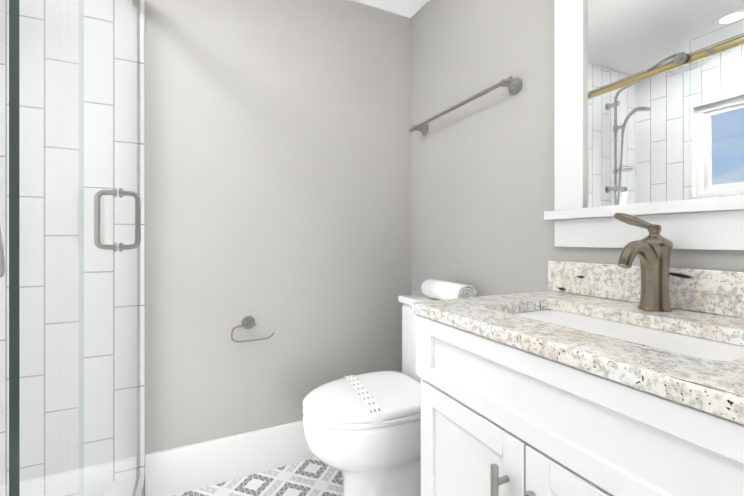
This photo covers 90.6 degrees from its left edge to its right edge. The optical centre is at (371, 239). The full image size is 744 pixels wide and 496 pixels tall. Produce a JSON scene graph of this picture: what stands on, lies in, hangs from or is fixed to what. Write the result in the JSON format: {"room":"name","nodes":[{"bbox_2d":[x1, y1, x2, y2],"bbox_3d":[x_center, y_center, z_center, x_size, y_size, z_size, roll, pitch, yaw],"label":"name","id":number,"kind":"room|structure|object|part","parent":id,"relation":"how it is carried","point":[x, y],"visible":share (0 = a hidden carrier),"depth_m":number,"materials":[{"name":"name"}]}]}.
{"room":"bathroom","nodes":[
{"label":"bathroom","id":0,"kind":"room"},
{"bbox_2d":[174,458,342,495],"bbox_3d":[-0.076,1.100,0.191,2.350,0.060,3.314,0,0,-26],"label":"floor","id":1,"kind":"structure","parent":0,"point":[314,477],"depth_m":1.61,"materials":[{"name":"tile"}]},
{"bbox_2d":[303,294,438,495],"bbox_3d":[0.078,0.669,1.505,0.728,0.802,0.456,0,0,-26],"label":"toilet","id":2,"kind":"object","parent":1,"relation":"on","point":[362,433],"visible":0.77,"depth_m":1.34,"materials":[{"name":"white ceramic"}]},
{"bbox_3d":[-0.023,0.642,1.456,0.502,0.020,0.386,0,0,-26],"label":"seat","id":3,"kind":"part","parent":2,"relation":"part of","materials":[{"name":"white plastic"}]},
{"bbox_3d":[-0.023,0.612,1.456,0.503,0.038,0.385,0,0,-26],"label":"lid","id":4,"kind":"part","parent":2,"relation":"part of","materials":[{"name":"white plastic"}]},
{"bbox_2d":[421,279,476,299],"bbox_3d":[0.330,0.224,1.591,0.105,0.084,0.266,0,0,-26],"label":"roll","id":5,"kind":"object","parent":2,"relation":"on","point":[437,289],"visible":0.81,"depth_m":1.54,"materials":[{"name":"white fabric"}]},
{"bbox_2d":[411,213,743,495],"bbox_3d":[0.513,0.500,0.759,0.591,1.140,0.794,0,0,-26],"label":"bathroom vanity","id":6,"kind":"object","parent":1,"relation":"on","point":[624,376],"visible":1,"depth_m":0.69,"materials":[{"name":"white wood"}]},
{"bbox_3d":[0.257,0.502,0.655,0.039,0.160,0.096,0,0,-26],"label":"handle","id":7,"kind":"part","parent":6,"relation":"part of","materials":[{"name":"silver metal"}]},
{"bbox_2d":[614,213,672,311],"bbox_3d":[0.632,0.050,0.895,0.169,0.240,0.118,0,0,-26],"label":"faucet","id":8,"kind":"object","parent":6,"relation":"on","point":[653,251],"depth_m":0.87,"materials":[{"name":"brown metal"}]},
{"bbox_2d":[145,0,410,454],"bbox_3d":[-0.331,-0.120,1.851,1.375,2.380,0.100,0,0,-26],"label":"wall","id":9,"kind":"structure","parent":0,"point":[278,168],"depth_m":1.72,"materials":[{"name":"grey paint"}]},
{"bbox_2d":[0,0,144,495],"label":"glass shower door","id":10,"kind":"structure","parent":9,"relation":"attached to","point":[4,436],"depth_m":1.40,"materials":[{"name":"clear glass"}]},
{"bbox_2d":[0,227,4,277],"bbox_3d":[-1.249,-0.545,1.016,0.244,1.349,0.623,0,0,-29],"label":"shower fixture","id":11,"kind":"object","parent":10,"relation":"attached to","point":[2,266],"depth_m":1.24,"materials":[{"name":"grey metal"}]},
{"bbox_2d":[103,475,144,495],"bbox_3d":[-0.650,1.015,0.775,0.130,0.110,1.563,0,0,-26],"label":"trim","id":12,"kind":"structure","parent":9,"relation":"attached to","point":[140,491],"depth_m":1.43,"materials":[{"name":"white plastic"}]},
{"bbox_2d":[145,420,315,495],"bbox_3d":[-0.351,0.975,1.777,1.274,0.190,0.016,0,0,-26],"label":"baseboard","id":13,"kind":"structure","parent":9,"relation":"attached to","point":[179,470],"depth_m":1.61,"materials":[{"name":"white paint"}]},
{"bbox_2d":[231,316,274,342],"bbox_3d":[-0.538,0.401,1.662,0.189,0.105,0.058,0,0,-26],"label":"paper holder","id":14,"kind":"object","parent":9,"relation":"attached to","point":[248,322],"visible":1,"depth_m":1.65,"materials":[{"name":"silver metal"}]},
{"bbox_2d":[350,0,406,15],"bbox_3d":[-0.377,-1.273,1.745,1.200,0.075,0.050,0,0,-26],"label":"crown molding","id":15,"kind":"structure","parent":9,"relation":"attached to","point":[398,7],"depth_m":1.97,"materials":[{"name":"white paint"}]},
{"bbox_2d":[411,0,743,296],"bbox_3d":[0.960,-0.120,0.632,0.100,2.380,3.214,0,0,-26],"label":"wall","id":16,"kind":"structure","parent":0,"point":[482,184],"depth_m":1.52,"materials":[{"name":"paint"}]},
{"bbox_2d":[403,0,429,18],"bbox_3d":[0.870,-1.272,0.644,0.050,0.075,3.114,0,0,-26],"label":"crown molding","id":17,"kind":"structure","parent":16,"relation":"attached to","point":[410,9],"depth_m":1.99,"materials":[{"name":"white paint"}]},
{"bbox_2d":[409,76,521,135],"bbox_3d":[0.375,-0.578,1.642,0.080,0.062,0.693,0,0,-26],"label":"towel bar","id":18,"kind":"object","parent":16,"relation":"attached to","point":[514,85],"visible":1,"depth_m":1.46,"materials":[{"name":"silver metal"}]},
{"bbox_2d":[544,0,743,249],"bbox_3d":[0.745,-0.591,0.909,0.044,1.228,0.716,0,0,-26],"label":"mirror","id":19,"kind":"object","parent":16,"relation":"attached to","point":[649,111],"visible":1,"depth_m":0.97,"materials":[{"name":"white paint"}]},
{"bbox_2d":[586,0,743,207],"bbox_3d":[0.762,-0.575,0.917,0.006,0.960,0.486,0,0,-26],"label":"mirror glass","id":20,"kind":"object","parent":19,"relation":"attached to","point":[665,78],"depth_m":0.94,"materials":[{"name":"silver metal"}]},
{"bbox_2d":[548,260,743,317],"bbox_3d":[0.771,0.120,0.883,0.020,0.100,0.794,0,0,-26],"label":"backsplash","id":21,"kind":"structure","parent":16,"relation":"attached to","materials":[{"name":"white stone"}]}
]}

